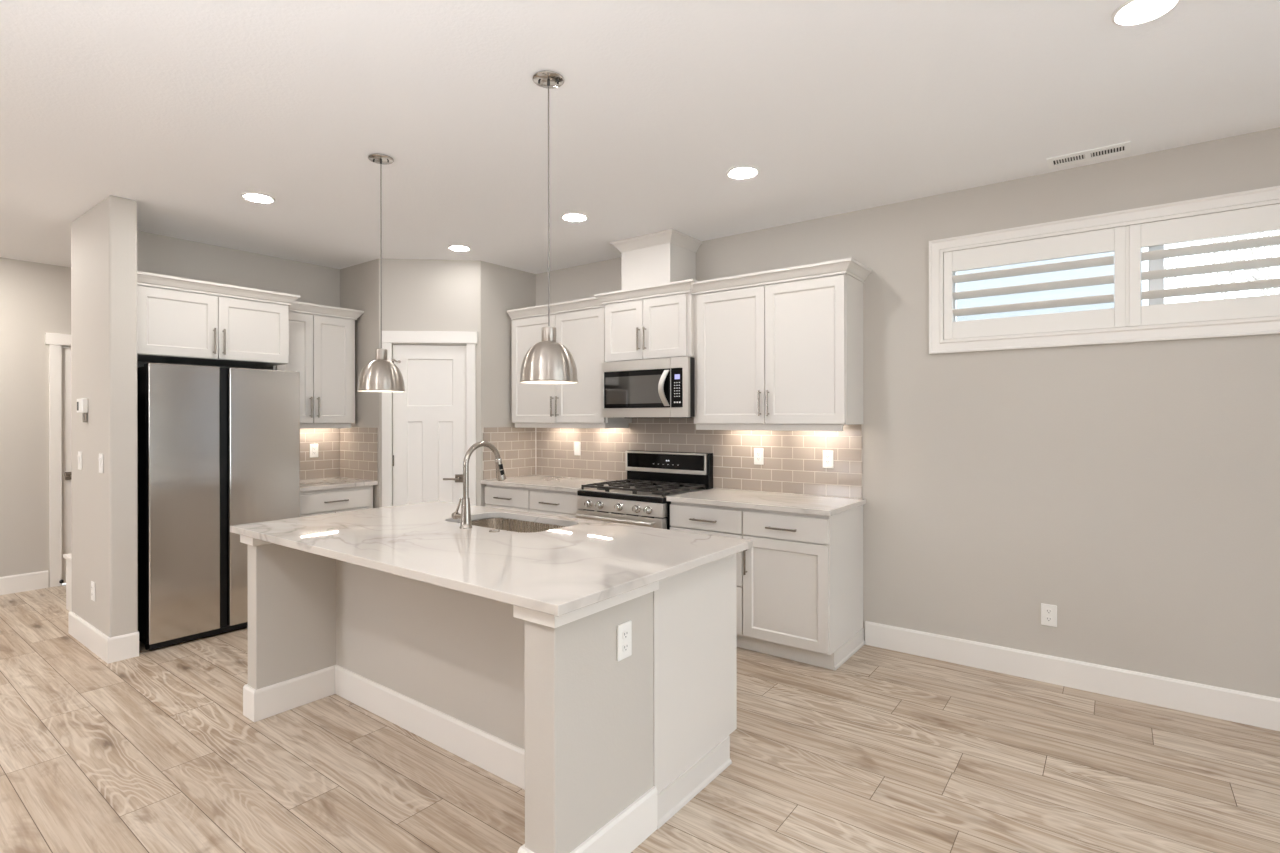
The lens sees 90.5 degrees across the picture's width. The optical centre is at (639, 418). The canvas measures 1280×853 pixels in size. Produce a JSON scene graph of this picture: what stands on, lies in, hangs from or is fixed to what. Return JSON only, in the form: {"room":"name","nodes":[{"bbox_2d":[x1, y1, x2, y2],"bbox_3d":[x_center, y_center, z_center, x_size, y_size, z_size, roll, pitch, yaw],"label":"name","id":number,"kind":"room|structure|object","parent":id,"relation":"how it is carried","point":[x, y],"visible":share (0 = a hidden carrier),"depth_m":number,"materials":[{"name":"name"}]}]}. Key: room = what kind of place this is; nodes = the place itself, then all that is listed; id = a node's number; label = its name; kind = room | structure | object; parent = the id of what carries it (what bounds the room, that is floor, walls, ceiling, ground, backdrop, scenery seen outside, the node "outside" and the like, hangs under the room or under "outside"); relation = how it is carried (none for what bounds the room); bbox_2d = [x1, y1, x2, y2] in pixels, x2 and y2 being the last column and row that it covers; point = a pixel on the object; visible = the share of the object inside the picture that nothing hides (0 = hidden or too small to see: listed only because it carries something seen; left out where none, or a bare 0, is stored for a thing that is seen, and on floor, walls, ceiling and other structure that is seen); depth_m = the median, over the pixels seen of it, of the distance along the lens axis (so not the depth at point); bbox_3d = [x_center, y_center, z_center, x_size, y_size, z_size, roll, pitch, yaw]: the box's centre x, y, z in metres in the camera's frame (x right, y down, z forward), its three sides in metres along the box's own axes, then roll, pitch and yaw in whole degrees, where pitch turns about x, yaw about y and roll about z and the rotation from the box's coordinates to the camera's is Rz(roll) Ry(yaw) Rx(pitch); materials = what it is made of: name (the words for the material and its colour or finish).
{"room":"kitchen","nodes":[
{"label":"kitchen","id":0,"kind":"room"},
{"bbox_2d":[0,257,70,586],"bbox_3d":[-6.053,0.059,4.113,0.120,2.741,8.803,0,0,37],"label":"wall","id":1,"kind":"structure","parent":0,"point":[35,298],"depth_m":5.28,"materials":[{"name":"grey paint"}]},
{"bbox_2d":[0,570,47,594],"bbox_3d":[-6.783,1.359,3.027,0.014,0.145,5.886,0,0,37],"label":"baseboard","id":2,"kind":"structure","parent":1,"relation":"attached to","point":[35,580],"depth_m":5.25,"materials":[{"name":"white paint"}]},
{"bbox_2d":[45,333,71,586],"bbox_3d":[-4.733,0.349,5.756,0.109,2.158,0.975,0,0,37],"label":"door","id":3,"kind":"structure","parent":1,"relation":"in","point":[60,501],"depth_m":5.43,"materials":[{"name":"white paint"}]},
{"bbox_2d":[71,195,137,637],"bbox_3d":[-3.412,0.055,4.031,0.869,2.741,0.135,0,0,37],"label":"wall","id":4,"kind":"structure","parent":0,"point":[103,238],"depth_m":3.81,"materials":[{"name":"grey paint"}]},
{"bbox_2d":[78,451,81,469],"bbox_3d":[-3.609,0.268,4.086,0.072,0.116,0.012,0,0,37],"label":"wall switch","id":5,"kind":"object","parent":4,"relation":"attached to","point":[79,453],"visible":1,"depth_m":4.07,"materials":[{"name":"white plastic"}]},
{"bbox_2d":[77,398,87,421],"bbox_3d":[-3.530,-0.054,4.016,0.140,0.150,0.030,0,0,37],"label":"thermostat","id":6,"kind":"object","parent":4,"relation":"attached to","point":[82,404],"visible":1,"depth_m":3.98,"materials":[{"name":"white plastic"}]},
{"bbox_2d":[91,581,94,600],"bbox_3d":[-3.371,1.060,3.910,0.072,0.116,0.009,0,0,37],"label":"wall outlet","id":7,"kind":"object","parent":4,"relation":"attached to","point":[92,582],"visible":1,"depth_m":3.90,"materials":[{"name":"white plastic"}]},
{"bbox_2d":[98,453,102,472],"bbox_3d":[-3.234,0.265,3.805,0.072,0.116,0.012,0,0,37],"label":"wall switch","id":8,"kind":"object","parent":4,"relation":"attached to","point":[100,458],"visible":1,"depth_m":3.79,"materials":[{"name":"white plastic"}]},
{"bbox_2d":[68,611,138,663],"bbox_3d":[-3.409,1.353,4.021,0.883,0.145,0.149,0,0,37],"label":"baseboard","id":9,"kind":"structure","parent":4,"relation":"attached to","point":[122,647],"depth_m":3.80,"materials":[{"name":"white paint"}]},
{"bbox_2d":[137,231,339,368],"bbox_3d":[-2.826,0.054,5.434,0.120,2.741,2.813,0,0,37],"label":"wall","id":10,"kind":"structure","parent":0,"point":[156,254],"depth_m":4.92,"materials":[{"name":"grey paint"}]},
{"bbox_2d":[137,271,299,367],"bbox_3d":[-3.062,-0.656,4.479,0.652,0.507,0.992,0,0,37],"label":"upper cabinet","id":11,"kind":"object","parent":10,"relation":"attached to","point":[180,320],"visible":0.91,"depth_m":4.27,"materials":[{"name":"white paint"}]},
{"bbox_2d":[255,301,363,428],"bbox_3d":[-2.687,-0.417,5.194,0.393,0.987,0.702,0,0,37],"label":"upper cabinet","id":12,"kind":"object","parent":10,"relation":"attached to","point":[321,337],"visible":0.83,"depth_m":5.13,"materials":[{"name":"white paint"}]},
{"bbox_2d":[300,428,339,479],"bbox_3d":[-2.841,0.275,5.306,0.009,0.470,0.689,0,0,37],"label":"backsplash","id":13,"kind":"structure","parent":10,"relation":"attached to","point":[327,463],"depth_m":5.44,"materials":[{"name":"beige tile"}]},
{"bbox_2d":[310,444,317,457],"bbox_3d":[-2.767,0.268,5.388,0.009,0.116,0.072,0,0,37],"label":"wall outlet","id":14,"kind":"object","parent":13,"relation":"attached to","point":[313,447],"visible":1,"depth_m":5.38,"materials":[{"name":"white plastic"}]},
{"bbox_2d":[340,259,378,507],"bbox_3d":[-2.361,0.053,5.439,0.618,2.741,0.100,0,0,37],"label":"wall","id":15,"kind":"structure","parent":0,"point":[359,284],"depth_m":5.33,"materials":[{"name":"grey paint"}]},
{"bbox_2d":[340,427,377,480],"bbox_3d":[-2.397,0.291,5.399,0.588,0.438,0.009,0,0,37],"label":"backsplash","id":16,"kind":"structure","parent":15,"relation":"attached to","point":[358,446],"depth_m":5.38,"materials":[{"name":"beige tile"}]},
{"bbox_2d":[379,259,480,507],"bbox_3d":[-1.738,0.052,5.298,0.822,2.741,0.100,0,0,-5],"label":"wall","id":17,"kind":"structure","parent":15,"relation":"in","point":[418,294],"depth_m":5.25,"materials":[{"name":"grey paint"}]},
{"bbox_2d":[382,331,477,506],"bbox_3d":[-1.732,0.350,5.241,0.770,2.146,0.109,0,0,-5],"label":"door","id":18,"kind":"structure","parent":17,"relation":"attached to","point":[434,419],"depth_m":5.26,"materials":[{"name":"white paint"}]},
{"bbox_2d":[481,261,535,506],"bbox_3d":[-1.177,0.051,5.563,0.100,2.741,0.626,0,0,37],"label":"wall","id":19,"kind":"structure","parent":0,"point":[503,289],"depth_m":5.43,"materials":[{"name":"grey paint"}]},
{"bbox_2d":[483,427,535,479],"bbox_3d":[-1.127,0.289,5.534,0.015,0.438,0.599,0,0,37],"label":"backsplash","id":20,"kind":"structure","parent":19,"relation":"attached to","point":[516,447],"depth_m":5.54,"materials":[{"name":"beige tile"}]},
{"bbox_2d":[0,0,1279,273],"bbox_3d":[-1.745,-1.378,0.968,10.850,0.120,8.953,0,0,37],"label":"ceiling","id":21,"kind":"structure","parent":0,"point":[178,109],"depth_m":2.70,"materials":[{"name":"white paint"}]},
{"bbox_2d":[241,192,274,202],"bbox_3d":[-2.269,-1.310,3.774,0.176,0.012,0.176,0,0,37],"label":"recessed light","id":22,"kind":"object","parent":21,"relation":"in","point":[251,196],"visible":1,"depth_m":3.75,"materials":[{"name":"white plastic"}]},
{"bbox_2d":[357,153,404,391],"bbox_3d":[-1.308,-0.729,3.208,0.224,1.178,0.224,0,0,37],"label":"pendant lamp","id":23,"kind":"object","parent":21,"relation":"hanging from","point":[380,374],"visible":1,"depth_m":3.15,"materials":[{"name":"silver metal"}]},
{"bbox_2d":[375,349,386,359],"bbox_3d":[-1.308,-0.325,3.208,0.058,0.057,0.058,0,0,37],"label":"socket","id":24,"kind":"object","parent":23,"relation":"attached to","point":[380,354],"depth_m":3.18,"materials":[{"name":"silver metal"}]},
{"bbox_2d":[447,245,470,251],"bbox_3d":[-1.392,-1.312,4.891,0.176,0.012,0.176,0,0,37],"label":"recessed light","id":25,"kind":"object","parent":21,"relation":"in","point":[460,248],"visible":1,"depth_m":4.87,"materials":[{"name":"white plastic"}]},
{"bbox_2d":[520,70,577,383],"bbox_3d":[-0.354,-0.730,2.460,0.224,1.178,0.224,0,0,37],"label":"pendant lamp","id":26,"kind":"object","parent":21,"relation":"hanging from","point":[548,361],"visible":1,"depth_m":2.40,"materials":[{"name":"silver metal"}]},
{"bbox_2d":[541,327,555,341],"bbox_3d":[-0.353,-0.327,2.460,0.058,0.057,0.058,0,0,37],"label":"socket","id":27,"kind":"object","parent":26,"relation":"attached to","point":[548,334],"depth_m":2.43,"materials":[{"name":"silver metal"}]},
{"bbox_2d":[561,213,587,221],"bbox_3d":[-0.426,-1.314,4.146,0.176,0.012,0.176,0,0,37],"label":"recessed light","id":28,"kind":"object","parent":21,"relation":"in","point":[572,217],"visible":1,"depth_m":4.12,"materials":[{"name":"white plastic"}]},
{"bbox_2d":[726,166,759,178],"bbox_3d":[0.551,-1.315,3.399,0.176,0.012,0.176,0,0,37],"label":"recessed light","id":29,"kind":"object","parent":21,"relation":"in","point":[740,172],"visible":1,"depth_m":3.38,"materials":[{"name":"white plastic"}]},
{"bbox_2d":[1046,141,1130,168],"bbox_3d":[2.247,-1.321,3.184,0.340,0.006,0.156,0,0,37],"label":"ceiling vent","id":30,"kind":"object","parent":21,"relation":"in","point":[1124,147],"visible":1,"depth_m":3.18,"materials":[{"name":"white metal"}]},
{"bbox_2d":[1111,0,1179,25],"bbox_3d":[1.626,-1.317,2.041,0.176,0.012,0.176,0,0,37],"label":"recessed light","id":31,"kind":"object","parent":21,"relation":"in","point":[1132,12],"visible":1,"depth_m":2.04,"materials":[{"name":"white plastic"}]},
{"bbox_2d":[0,583,1279,852],"bbox_3d":[-1.730,1.423,0.981,10.951,0.001,9.120,0,0,37],"label":"floor","id":32,"kind":"structure","parent":0,"point":[155,750],"depth_m":2.56,"materials":[{"name":"brown wood"}]},
{"bbox_2d":[63,553,71,610],"bbox_3d":[-3.966,1.220,4.686,0.675,0.412,0.315,0,0,37],"label":"ledge","id":33,"kind":"object","parent":32,"relation":"on","point":[68,557],"visible":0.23,"depth_m":4.72,"materials":[{"name":"white paint"}]},
{"bbox_2d":[137,363,299,649],"bbox_3d":[-3.009,0.539,4.439,0.722,1.772,0.894,0,0,37],"label":"refrigerator","id":34,"kind":"object","parent":32,"relation":"on","point":[218,448],"visible":0.7,"depth_m":4.10,"materials":[{"name":"silver metal"}]},
{"bbox_2d":[300,485,372,516],"bbox_3d":[-2.597,0.983,5.118,0.620,0.882,0.650,0,0,37],"label":"base cabinet","id":35,"kind":"object","parent":32,"relation":"on","point":[327,501],"visible":0.24,"depth_m":4.96,"materials":[{"name":"white paint"}]},
{"bbox_2d":[300,477,377,491],"bbox_3d":[-2.601,0.526,5.131,0.602,0.032,0.682,0,0,37],"label":"countertop","id":36,"kind":"structure","parent":35,"relation":"on","point":[337,482],"depth_m":5.10,"materials":[{"name":"stone"}]},
{"bbox_2d":[240,535,736,852],"bbox_3d":[-0.738,0.981,2.872,2.102,0.880,1.137,0,0,37],"label":"kitchen island","id":37,"kind":"object","parent":32,"relation":"on","point":[603,751],"visible":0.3,"depth_m":2.50,"materials":[{"name":"grey paint"}]},
{"bbox_2d":[230,501,752,615],"bbox_3d":[-0.743,0.523,2.840,2.173,0.032,1.157,0,0,37],"label":"island countertop","id":38,"kind":"structure","parent":37,"relation":"on","point":[582,563],"depth_m":2.47,"materials":[{"name":"stone"}]},
{"bbox_2d":[452,441,505,528],"bbox_3d":[-0.774,0.307,3.061,0.119,0.401,0.265,0,0,37],"label":"faucet","id":39,"kind":"object","parent":38,"relation":"on","point":[465,516],"visible":1,"depth_m":2.96,"materials":[{"name":"silver metal"}]},
{"bbox_2d":[460,518,565,532],"bbox_3d":[-0.641,0.638,3.149,0.700,0.198,0.413,0,0,37],"label":"sink","id":40,"kind":"object","parent":38,"relation":"in","point":[506,524],"visible":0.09,"depth_m":3.39,"materials":[{"name":"silver metal"}]},
{"bbox_2d":[617,620,631,661],"bbox_3d":[-0.050,0.722,2.067,0.009,0.116,0.072,0,0,37],"label":"wall outlet","id":41,"kind":"object","parent":37,"relation":"attached to","point":[624,631],"visible":1,"depth_m":2.06,"materials":[{"name":"white plastic"}]},
{"bbox_2d":[623,630,627,638],"bbox_3d":[-0.047,0.701,2.065,0.003,0.029,0.027,0,0,37],"label":"socket","id":42,"kind":"object","parent":41,"relation":"attached to","point":[625,632],"depth_m":2.06,"materials":[{"name":"white plastic"}]},
{"bbox_2d":[623,643,627,651],"bbox_3d":[-0.047,0.743,2.065,0.003,0.029,0.027,0,0,37],"label":"socket","id":43,"kind":"object","parent":41,"relation":"attached to","point":[625,645],"depth_m":2.06,"materials":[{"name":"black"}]},
{"bbox_2d":[485,484,530,511],"bbox_3d":[-0.911,0.981,5.355,0.536,0.882,0.638,0,0,37],"label":"base cabinet","id":44,"kind":"object","parent":32,"relation":"on","point":[502,497],"visible":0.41,"depth_m":5.12,"materials":[{"name":"white paint"}]},
{"bbox_2d":[481,475,619,492],"bbox_3d":[-0.697,0.523,5.199,1.102,0.032,0.630,0,0,37],"label":"countertop","id":45,"kind":"structure","parent":44,"relation":"on","point":[554,483],"depth_m":5.09,"materials":[{"name":"stone"}]},
{"bbox_2d":[529,489,578,517],"bbox_3d":[-0.482,0.980,5.032,0.536,0.882,0.638,0,0,37],"label":"base cabinet","id":46,"kind":"object","parent":32,"relation":"on","point":[558,503],"visible":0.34,"depth_m":4.80,"materials":[{"name":"white paint"}]},
{"bbox_2d":[575,450,712,529],"bbox_3d":[0.020,0.835,4.593,0.759,1.170,0.716,0,0,37],"label":"range","id":47,"kind":"object","parent":32,"relation":"on","point":[639,499],"visible":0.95,"depth_m":4.55,"materials":[{"name":"silver metal"}]},
{"bbox_2d":[577,490,667,503],"bbox_3d":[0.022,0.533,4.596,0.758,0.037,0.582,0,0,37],"label":"control panel","id":48,"kind":"object","parent":47,"relation":"in","point":[613,496],"depth_m":4.35,"materials":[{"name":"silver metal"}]},
{"bbox_2d":[670,502,747,648],"bbox_3d":[0.577,0.978,4.236,0.535,0.882,0.638,0,0,37],"label":"base cabinet","id":49,"kind":"object","parent":32,"relation":"on","point":[724,521],"visible":0.3,"depth_m":3.94,"materials":[{"name":"white paint"}]},
{"bbox_2d":[743,505,864,670],"bbox_3d":[1.010,0.977,3.911,0.547,0.882,0.638,0,0,37],"label":"base cabinet","id":50,"kind":"object","parent":32,"relation":"on","point":[803,573],"visible":0.87,"depth_m":3.70,"materials":[{"name":"white paint"}]},
{"bbox_2d":[666,488,865,515],"bbox_3d":[0.799,0.520,4.075,1.096,0.032,0.630,0,0,37],"label":"countertop","id":51,"kind":"structure","parent":50,"relation":"on","point":[759,500],"depth_m":3.94,"materials":[{"name":"stone"}]},
{"bbox_2d":[536,127,1279,697],"bbox_3d":[0.901,0.048,4.487,10.850,2.741,0.150,0,0,37],"label":"wall","id":52,"kind":"structure","parent":0,"point":[1131,489],"depth_m":3.37,"materials":[{"name":"grey paint"}]},
{"bbox_2d":[507,297,631,427],"bbox_3d":[-0.603,-0.430,5.284,1.068,1.007,0.381,0,0,37],"label":"upper cabinet","id":53,"kind":"object","parent":52,"relation":"attached to","point":[579,324],"visible":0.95,"depth_m":5.10,"materials":[{"name":"white paint"}]},
{"bbox_2d":[594,279,696,361],"bbox_3d":[0.126,-0.689,4.717,0.879,0.517,0.413,0,0,37],"label":"upper cabinet","id":54,"kind":"object","parent":52,"relation":"attached to","point":[656,321],"visible":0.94,"depth_m":4.56,"materials":[{"name":"white paint"}]},
{"bbox_2d":[601,356,694,417],"bbox_3d":[0.127,-0.216,4.697,0.775,0.420,0.440,0,0,37],"label":"microwave","id":55,"kind":"object","parent":54,"relation":"attached to","point":[660,387],"visible":0.96,"depth_m":4.52,"materials":[{"name":"grey metal"}]},
{"bbox_2d":[610,229,701,289],"bbox_3d":[0.122,-1.133,4.726,0.556,0.372,0.400,0,0,37],"label":"chase","id":56,"kind":"object","parent":52,"relation":"attached to","point":[669,255],"visible":0.72,"depth_m":4.60,"materials":[{"name":"white paint"}]},
{"bbox_2d":[536,418,861,498],"bbox_3d":[0.230,0.247,4.892,2.935,0.516,0.009,0,0,37],"label":"backsplash","id":57,"kind":"structure","parent":52,"relation":"attached to","point":[793,460],"depth_m":4.58,"materials":[{"name":"beige tile"}]},
{"bbox_2d":[574,442,580,454],"bbox_3d":[-0.540,0.254,5.456,0.072,0.116,0.012,0,0,37],"label":"wall switch","id":58,"kind":"object","parent":57,"relation":"attached to","point":[577,445],"visible":1,"depth_m":5.45,"materials":[{"name":"white plastic"}]},
{"bbox_2d":[754,448,763,464],"bbox_3d":[0.828,0.261,4.430,0.072,0.116,0.009,0,0,37],"label":"wall outlet","id":59,"kind":"object","parent":57,"relation":"attached to","point":[758,452],"visible":1,"depth_m":4.43,"materials":[{"name":"white plastic"}]},
{"bbox_2d":[756,452,760,460],"bbox_3d":[0.826,0.261,4.428,0.033,0.066,0.003,0,0,37],"label":"socket","id":60,"kind":"object","parent":59,"relation":"attached to","point":[758,454],"depth_m":4.43,"materials":[{"name":"white plastic"}]},
{"bbox_2d":[823,450,833,467],"bbox_3d":[1.224,0.261,4.133,0.072,0.116,0.009,0,0,37],"label":"wall outlet","id":61,"kind":"object","parent":57,"relation":"attached to","point":[827,454],"visible":1,"depth_m":4.13,"materials":[{"name":"white plastic"}]},
{"bbox_2d":[825,454,829,463],"bbox_3d":[1.222,0.261,4.130,0.033,0.066,0.003,0,0,37],"label":"socket","id":62,"kind":"object","parent":61,"relation":"attached to","point":[827,456],"depth_m":4.13,"materials":[{"name":"white plastic"}]},
{"bbox_2d":[692,258,871,430],"bbox_3d":[0.892,-0.430,4.161,1.117,1.007,0.381,0,0,37],"label":"upper cabinet","id":63,"kind":"object","parent":52,"relation":"attached to","point":[781,349],"visible":1,"depth_m":3.99,"materials":[{"name":"white paint"}]},
{"bbox_2d":[1041,603,1056,626],"bbox_3d":[2.198,1.054,3.412,0.072,0.116,0.009,0,0,37],"label":"wall outlet","id":64,"kind":"object","parent":52,"relation":"attached to","point":[1048,612],"visible":1,"depth_m":3.41,"materials":[{"name":"white plastic"}]},
{"bbox_2d":[1046,616,1051,621],"bbox_3d":[2.197,1.075,3.410,0.027,0.029,0.003,0,0,37],"label":"socket","id":65,"kind":"object","parent":64,"relation":"attached to","point":[1048,618],"depth_m":3.41,"materials":[{"name":"white plastic"}]},
{"bbox_2d":[865,621,1279,730],"bbox_3d":[3.245,1.342,2.624,4.568,0.145,0.014,0,0,37],"label":"baseboard","id":66,"kind":"structure","parent":52,"relation":"attached to","point":[1257,710],"depth_m":3.30,"materials":[{"name":"white paint"}]},
{"bbox_2d":[929,186,1279,353],"bbox_3d":[2.503,-0.721,3.254,1.871,0.667,0.154,0,0,37],"label":"window","id":67,"kind":"structure","parent":52,"relation":"in","point":[1269,195],"depth_m":3.25,"materials":[{"name":"white paint"}]},
{"bbox_2d":[944,226,1125,339],"bbox_3d":[2.126,-0.720,3.474,0.846,0.509,0.064,0,0,37],"label":"window shutter","id":68,"kind":"object","parent":67,"relation":"attached to","point":[1111,239],"visible":1,"depth_m":3.43,"materials":[{"name":"white paint"}]},
{"bbox_2d":[1129,204,1279,326],"bbox_3d":[2.816,-0.721,2.955,0.853,0.509,0.064,0,0,37],"label":"window shutter","id":69,"kind":"object","parent":67,"relation":"attached to","point":[1261,219],"visible":1,"depth_m":3.03,"materials":[{"name":"white paint"}]},
{"label":"outside","id":70,"kind":"structure","parent":0,"visible":0},
{"bbox_3d":[0.604,1.699,0.799,28.000,0.240,30.000,0,0,37],"label":"ground","id":71,"kind":"structure","parent":70,"visible":0},
{"bbox_2d":[957,247,1148,320],"bbox_3d":[3.552,-1.526,8.825,5.480,6.200,4.020,0,0,37],"label":"house","id":72,"kind":"structure","parent":71,"relation":"on","point":[1105,289],"depth_m":6.10,"materials":[{"name":"grey"}]},
{"bbox_2d":[1164,231,1279,300],"bbox_3d":[9.169,-0.935,8.661,1.626,5.014,3.709,0,0,-41],"label":"bare tree","id":73,"kind":"object","parent":71,"relation":"on","point":[1259,271],"visible":0.3,"depth_m":9.28,"materials":[{"name":"grey plant"}]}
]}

